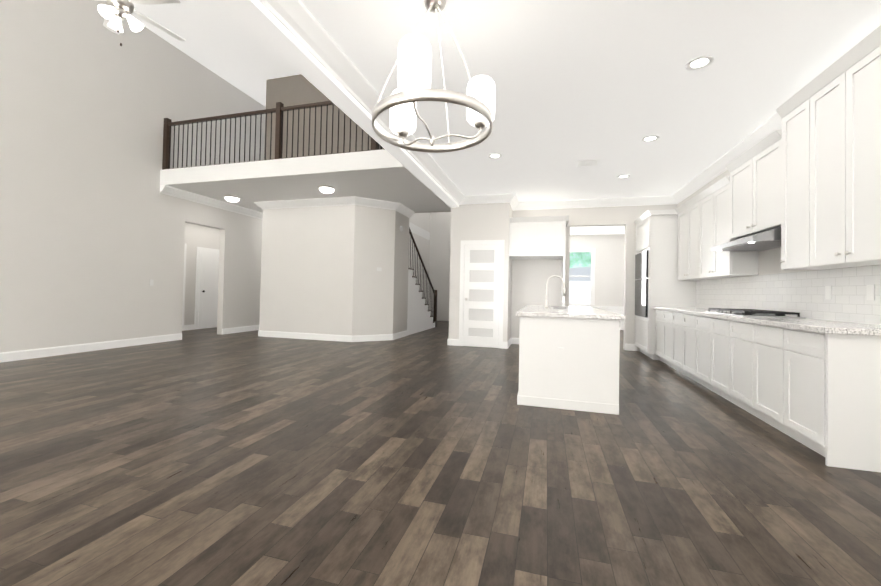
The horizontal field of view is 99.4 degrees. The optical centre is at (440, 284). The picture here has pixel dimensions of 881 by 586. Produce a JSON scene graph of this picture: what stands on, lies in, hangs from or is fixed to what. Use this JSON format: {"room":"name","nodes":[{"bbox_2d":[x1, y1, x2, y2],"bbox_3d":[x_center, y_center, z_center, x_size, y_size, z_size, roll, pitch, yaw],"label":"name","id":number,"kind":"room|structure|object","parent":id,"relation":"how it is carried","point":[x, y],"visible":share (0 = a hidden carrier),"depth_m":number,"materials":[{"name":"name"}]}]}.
{"room":"kitchen","nodes":[
{"label":"kitchen","id":0,"kind":"room"},
{"bbox_2d":[0,0,265,352],"bbox_3d":[-5.521,-1.835,7.213,0.150,5.900,16.800,1,-1,16],"label":"wall","id":1,"kind":"structure","parent":0,"point":[92,231],"depth_m":6.29,"materials":[{"name":"beige paint"}]},
{"bbox_2d":[0,333,181,362],"bbox_3d":[-6.542,0.961,3.460,0.016,0.135,8.850,1,-1,16],"label":"baseboard","id":2,"kind":"structure","parent":1,"relation":"attached to","point":[38,353],"depth_m":6.04,"materials":[{"name":"white wood"}]},
{"bbox_2d":[160,185,262,218],"bbox_3d":[-4.257,-1.765,11.167,0.128,0.150,8.200,1,-1,16],"label":"crown molding","id":3,"kind":"structure","parent":1,"relation":"attached to","point":[183,194],"depth_m":8.18,"materials":[{"name":"white wood"}]},
{"bbox_2d":[222,325,258,334],"bbox_3d":[-4.159,1.158,11.876,0.016,0.135,6.650,1,-1,16],"label":"baseboard","id":4,"kind":"structure","parent":1,"relation":"attached to","point":[239,329],"depth_m":9.16,"materials":[{"name":"white wood"}]},
{"bbox_2d":[184,223,219,324],"bbox_3d":[-6.245,-0.299,10.059,0.150,2.900,1.650,1,-1,16],"label":"wall","id":5,"kind":"structure","parent":0,"point":[196,236],"depth_m":9.54,"materials":[{"name":"beige paint"}]},
{"bbox_2d":[194,247,200,328],"bbox_3d":[-6.277,0.078,9.653,0.019,2.130,0.090,1,-1,16],"label":"door frame","id":6,"kind":"structure","parent":5,"relation":"attached to","point":[197,287],"depth_m":9.64,"materials":[{"name":"white wood"}]},
{"bbox_2d":[184,324,213,330],"bbox_3d":[-6.206,1.083,9.968,0.016,0.135,1.440,1,-1,16],"label":"baseboard","id":7,"kind":"structure","parent":5,"relation":"attached to","point":[190,327],"depth_m":9.46,"materials":[{"name":"white wood"}]},
{"bbox_2d":[198,251,218,328],"bbox_3d":[-6.154,0.130,10.059,0.032,2.035,0.760,1,-1,16],"label":"hall door","id":8,"kind":"structure","parent":5,"relation":"in","point":[206,324],"depth_m":9.79,"materials":[{"name":"white wood"}]},
{"bbox_2d":[202,255,218,320],"bbox_3d":[-6.111,0.083,10.022,0.070,1.740,0.610,1,-1,16],"label":"panel","id":9,"kind":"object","parent":8,"relation":"attached to","point":[210,289],"depth_m":9.99,"materials":[{"name":"white wood"}]},
{"bbox_2d":[131,0,299,106],"bbox_3d":[-2.839,-4.819,6.523,5.300,0.150,16.500,1,-1,16],"label":"ceiling","id":10,"kind":"structure","parent":0,"point":[224,42],"depth_m":7.35,"materials":[{"name":"white paint"}]},
{"bbox_2d":[95,0,185,45],"bbox_3d":[-3.501,-3.729,4.167,1.296,2.140,1.291,1,-1,16],"label":"ceiling fan","id":11,"kind":"object","parent":10,"relation":"hanging from","point":[115,13],"visible":1,"depth_m":4.14,"materials":[{"name":"silver metal"}]},
{"bbox_2d":[160,149,450,239],"bbox_3d":[-1.764,-1.952,10.466,5.300,0.300,8.200,1,-1,16],"label":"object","id":12,"kind":"structure","parent":0,"point":[384,174],"depth_m":6.92,"materials":[{"name":"white paint"}]},
{"bbox_2d":[162,101,381,169],"bbox_3d":[-2.647,-2.686,7.315,5.296,1.020,1.575,1,-1,16],"label":"loft railing","id":13,"kind":"object","parent":12,"relation":"on","point":[279,109],"visible":0.4,"depth_m":6.70,"materials":[{"name":"brown wood"}]},
{"bbox_2d":[224,185,334,201],"bbox_3d":[-3.338,-1.829,7.618,2.779,0.109,0.299,1,-1,21],"label":"ceiling lights","id":14,"kind":"object","parent":12,"relation":"attached to","point":[322,189],"visible":1,"depth_m":7.16,"materials":[{"name":"white metal"}]},
{"bbox_2d":[264,74,383,159],"bbox_3d":[-3.069,-1.715,11.194,8.500,5.900,7.500,1,-1,16],"label":"wall","id":15,"kind":"structure","parent":0,"point":[299,89],"depth_m":8.31,"materials":[{"name":"beige paint"}]},
{"bbox_2d":[219,0,458,207],"bbox_3d":[-1.117,-1.825,2.768,0.190,0.200,10.350,1,-1,16],"label":"header beam","id":16,"kind":"structure","parent":0,"point":[259,19],"depth_m":3.03,"materials":[{"name":"white paint"}]},
{"bbox_2d":[259,205,429,335],"bbox_3d":[-1.766,-0.262,11.284,3.000,3.050,6.550,1,-1,16],"label":"wall","id":17,"kind":"structure","parent":0,"point":[320,274],"depth_m":8.21,"materials":[{"name":"beige paint"}]},
{"bbox_2d":[258,330,407,341],"bbox_3d":[-1.798,1.195,11.251,3.032,0.135,6.566,1,-1,16],"label":"baseboard","id":18,"kind":"structure","parent":17,"relation":"attached to","point":[341,338],"depth_m":8.16,"materials":[{"name":"white wood"}]},
{"bbox_2d":[254,196,414,217],"bbox_3d":[-1.754,-1.713,11.248,3.256,0.150,6.678,1,-1,16],"label":"crown molding","id":19,"kind":"structure","parent":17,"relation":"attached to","point":[359,201],"depth_m":8.16,"materials":[{"name":"white wood"}]},
{"bbox_2d":[409,213,429,231],"bbox_3d":[-1.131,-3.337,11.982,0.150,2.550,5.000,1,-1,16],"label":"wall","id":20,"kind":"structure","parent":0,"point":[421,220],"depth_m":13.37,"materials":[{"name":"beige paint"}]},
{"bbox_2d":[415,210,450,212],"bbox_3d":[-0.064,-3.216,9.156,1.350,2.850,0.150,1,-1,16],"label":"wall","id":21,"kind":"structure","parent":0,"point":[432,211],"depth_m":9.13,"materials":[{"name":"beige paint"}]},
{"bbox_2d":[428,212,450,320],"bbox_3d":[-0.632,-1.608,14.477,5.600,5.900,0.150,1,-1,16],"label":"wall","id":22,"kind":"structure","parent":0,"point":[439,255],"depth_m":14.20,"materials":[{"name":"beige paint"}]},
{"bbox_2d":[0,321,880,585],"bbox_3d":[-0.702,1.254,6.139,16.300,0.120,17.800,1,-1,16],"label":"floor","id":23,"kind":"structure","parent":0,"point":[212,457],"depth_m":2.20,"materials":[{"name":"brown wood"}]},
{"bbox_2d":[407,227,436,334],"bbox_3d":[-0.942,-0.075,10.573,1.070,2.684,2.540,1,-1,16],"label":"staircase","id":24,"kind":"structure","parent":23,"relation":"on","point":[419,318],"depth_m":9.97,"materials":[{"name":"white wood"}]},
{"bbox_2d":[509,215,568,305],"bbox_3d":[1.976,-0.021,7.590,1.117,2.590,0.802,1,-1,16],"label":"tall cabinet","id":25,"kind":"object","parent":23,"relation":"on","point":[540,237],"visible":0.83,"depth_m":7.28,"materials":[{"name":"white wood"}]},
{"bbox_2d":[516,275,624,414],"bbox_3d":[1.534,0.542,4.675,0.989,1.344,2.350,1,-1,16],"label":"kitchen island","id":26,"kind":"object","parent":23,"relation":"on","point":[568,357],"visible":1,"depth_m":3.58,"materials":[{"name":"white wood"}]},
{"bbox_2d":[556,347,564,359],"bbox_3d":[1.155,0.659,3.597,0.070,0.115,0.005,1,-1,16],"label":"outlet","id":27,"kind":"object","parent":26,"relation":"attached to","point":[560,351],"depth_m":3.60,"materials":[{"name":"white plastic"}]},
{"bbox_2d":[516,305,624,319],"bbox_3d":[1.534,0.319,4.680,0.980,0.040,2.350,1,-1,16],"label":"island countertop","id":28,"kind":"structure","parent":26,"relation":"on","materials":[{"name":"white stone"}]},
{"bbox_2d":[543,275,565,307],"bbox_3d":[1.499,0.087,4.905,0.272,0.429,0.133,1,-1,16],"label":"faucet","id":29,"kind":"object","parent":28,"relation":"on","point":[564,289],"depth_m":4.88,"materials":[{"name":"silver metal"}]},
{"bbox_2d":[551,306,591,310],"bbox_3d":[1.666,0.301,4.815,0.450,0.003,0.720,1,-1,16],"label":"sink","id":30,"kind":"object","parent":28,"relation":"in","point":[563,308],"depth_m":4.72,"materials":[{"name":"silver metal"}]},
{"bbox_2d":[634,209,695,359],"bbox_3d":[4.073,0.013,6.860,0.757,2.580,1.062,1,-1,16],"label":"tall cabinet","id":31,"kind":"object","parent":23,"relation":"on","point":[658,283],"visible":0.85,"depth_m":6.46,"materials":[{"name":"white wood"}]},
{"bbox_2d":[634,249,648,318],"bbox_3d":[3.743,-0.011,6.969,0.040,1.220,0.872,1,-1,16],"label":"oven","id":32,"kind":"object","parent":31,"relation":"in","point":[642,257],"depth_m":6.83,"materials":[{"name":"black glass"}]},
{"bbox_2d":[652,265,880,471],"bbox_3d":[3.406,0.561,4.363,0.662,1.370,4.170,1,-1,16],"label":"cabinet","id":33,"kind":"object","parent":23,"relation":"on","point":[796,356],"visible":1,"depth_m":3.09,"materials":[{"name":"white wood"}]},
{"bbox_2d":[652,306,880,338],"bbox_3d":[3.411,0.351,4.367,0.662,0.040,4.170,1,-1,16],"label":"countertop","id":34,"kind":"structure","parent":33,"relation":"on","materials":[{"name":"white stone"}]},
{"bbox_2d":[704,307,805,318],"bbox_3d":[3.319,0.296,4.025,0.500,0.054,0.920,1,-1,16],"label":"cooktop","id":35,"kind":"object","parent":34,"relation":"in","point":[733,312],"depth_m":3.75,"materials":[{"name":"black metal"}]},
{"bbox_2d":[448,202,512,347],"bbox_3d":[0.892,-0.266,8.010,1.200,3.050,0.900,1,-1,16],"label":"wall","id":36,"kind":"structure","parent":0,"point":[488,221],"depth_m":7.64,"materials":[{"name":"beige paint"}]},
{"bbox_2d":[182,240,623,348],"bbox_3d":[-0.054,0.194,10.196,11.699,2.170,6.490,1,-1,16],"label":"trim","id":37,"kind":"structure","parent":36,"relation":"attached to","point":[501,291],"depth_m":7.62,"materials":[{"name":"white wood"}]},
{"bbox_2d":[447,339,458,345],"bbox_3d":[1.111,1.243,10.634,0.266,0.135,6.166,1,-1,16],"label":"baseboard","id":38,"kind":"structure","parent":36,"relation":"attached to","point":[454,342],"depth_m":7.67,"materials":[{"name":"white wood"}]},
{"bbox_2d":[463,240,499,347],"bbox_3d":[0.824,0.167,7.536,0.720,2.145,0.029,1,-1,16],"label":"door","id":39,"kind":"structure","parent":36,"relation":"attached to","point":[481,256],"depth_m":7.53,"materials":[{"name":"white wood"}]},
{"bbox_2d":[300,0,880,234],"bbox_3d":[2.024,-1.901,4.765,4.800,0.150,15.900,1,-1,16],"label":"ceiling","id":40,"kind":"structure","parent":0,"point":[609,84],"depth_m":3.29,"materials":[{"name":"white paint"}]},
{"bbox_2d":[372,0,494,152],"bbox_3d":[-0.051,-1.418,2.496,0.800,0.980,0.834,1,-1,16],"label":"chandelier","id":41,"kind":"object","parent":40,"relation":"hanging from","point":[413,61],"visible":1,"depth_m":2.45,"materials":[{"name":"silver metal"}]},
{"bbox_2d":[259,0,781,210],"bbox_3d":[1.093,-1.809,2.532,4.190,0.150,11.100,1,-1,16],"label":"crown molding","id":42,"kind":"structure","parent":40,"relation":"attached to","point":[297,20],"depth_m":4.27,"materials":[{"name":"white wood"}]},
{"bbox_2d":[577,159,598,166],"bbox_3d":[2.180,-1.802,5.540,0.280,0.011,0.280,1,-1,16],"label":"ceiling vent","id":43,"kind":"object","parent":40,"relation":"in","point":[586,163],"visible":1,"depth_m":5.53,"materials":[{"name":"white metal"}]},
{"bbox_2d":[511,204,676,350],"bbox_3d":[3.091,-0.225,7.776,3.160,3.050,0.150,1,-1,16],"label":"wall","id":44,"kind":"structure","parent":0,"point":[530,277],"depth_m":7.83,"materials":[{"name":"beige paint"}]},
{"bbox_2d":[507,338,518,348],"bbox_3d":[1.913,1.206,7.619,1.020,0.135,0.730,1,-1,16],"label":"baseboard","id":45,"kind":"structure","parent":44,"relation":"attached to","point":[510,341],"depth_m":8.05,"materials":[{"name":"white wood"}]},
{"bbox_2d":[625,344,636,350],"bbox_3d":[3.799,1.241,7.455,0.220,0.135,0.016,1,-1,16],"label":"baseboard","id":46,"kind":"structure","parent":44,"relation":"attached to","point":[630,347],"depth_m":7.45,"materials":[{"name":"white wood"}]},
{"bbox_2d":[570,234,624,325],"bbox_3d":[4.707,-0.112,12.306,3.700,3.050,0.150,1,-1,16],"label":"wall","id":47,"kind":"structure","parent":0,"point":[609,269],"depth_m":12.05,"materials":[{"name":"beige paint"}]},
{"bbox_2d":[677,170,812,274],"bbox_3d":[3.173,-0.401,1.988,0.150,3.200,11.250,1,-1,16],"label":"wall","id":48,"kind":"structure","parent":0,"point":[768,261],"depth_m":4.30,"materials":[{"name":"beige paint"}]},
{"bbox_2d":[675,25,880,280],"bbox_3d":[3.508,-0.883,4.358,0.507,1.520,4.130,1,-1,16],"label":"upper cabinet","id":49,"kind":"object","parent":48,"relation":"attached to","point":[801,188],"visible":1,"depth_m":3.16,"materials":[{"name":"white wood"}]},
{"bbox_2d":[695,265,880,332],"bbox_3d":[3.730,0.108,4.282,0.009,0.455,4.170,1,-1,16],"label":"backsplash","id":50,"kind":"structure","parent":48,"relation":"attached to","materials":[{"name":"tile"}]},
{"bbox_2d":[825,285,831,299],"bbox_3d":[3.452,0.068,3.327,0.005,0.120,0.070,1,-1,16],"label":"outlet","id":51,"kind":"object","parent":50,"relation":"attached to","point":[828,288],"depth_m":3.32,"materials":[{"name":"white plastic"}]},
{"bbox_2d":[866,284,874,300],"bbox_3d":[3.330,0.058,2.894,0.005,0.120,0.070,1,-1,16],"label":"outlet","id":52,"kind":"object","parent":50,"relation":"attached to","point":[870,288],"depth_m":2.89,"materials":[{"name":"white plastic"}]},
{"bbox_3d":[3.914,1.011,12.504,2.100,0.780,0.150,1,-1,16],"label":"wall","id":53,"kind":"structure","parent":0,"visible":0},
{"bbox_2d":[569,248,594,305],"bbox_3d":[3.922,-0.275,12.465,2.280,1.870,0.120,1,-1,16],"label":"sunroom window","id":54,"kind":"structure","parent":53,"relation":"in","point":[592,276],"depth_m":12.16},
{"bbox_2d":[569,305,623,309],"bbox_3d":[4.425,0.721,12.273,4.180,0.116,0.026,1,-1,16],"label":"trim","id":55,"kind":"structure","parent":53,"relation":"attached to","point":[611,307],"depth_m":11.99,"materials":[{"name":"white wood"}]},
{"bbox_2d":[606,310,623,313],"bbox_3d":[4.422,0.843,12.271,4.180,0.116,0.026,1,-1,16],"label":"trim","id":56,"kind":"structure","parent":53,"relation":"attached to","point":[619,311],"depth_m":11.91,"materials":[{"name":"white wood"}]},
{"bbox_3d":[6.113,1.791,17.919,26.000,0.100,11.400,1,-1,16],"label":"lawn","id":57,"kind":"structure","parent":0,"visible":0},
{"bbox_2d":[569,281,590,302],"bbox_3d":[6.966,0.829,20.507,4.800,1.950,4.000,1,-1,16],"label":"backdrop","id":58,"kind":"object","parent":57,"relation":"on","point":[579,291],"visible":0.07,"depth_m":18.46,"materials":[{"name":"white"}]},
{"bbox_2d":[569,267,590,280],"bbox_3d":[6.993,-0.495,20.530,5.400,0.700,4.400,1,-1,16],"label":"roof","id":59,"kind":"structure","parent":58,"relation":"on","point":[580,271],"depth_m":18.28,"materials":[{"name":"grey"}]},
{"label":"outside","id":60,"kind":"structure","parent":0,"visible":0},
{"bbox_2d":[570,252,590,267],"bbox_3d":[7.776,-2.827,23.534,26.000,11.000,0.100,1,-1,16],"label":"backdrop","id":61,"kind":"structure","parent":60,"point":[580,259],"depth_m":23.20,"materials":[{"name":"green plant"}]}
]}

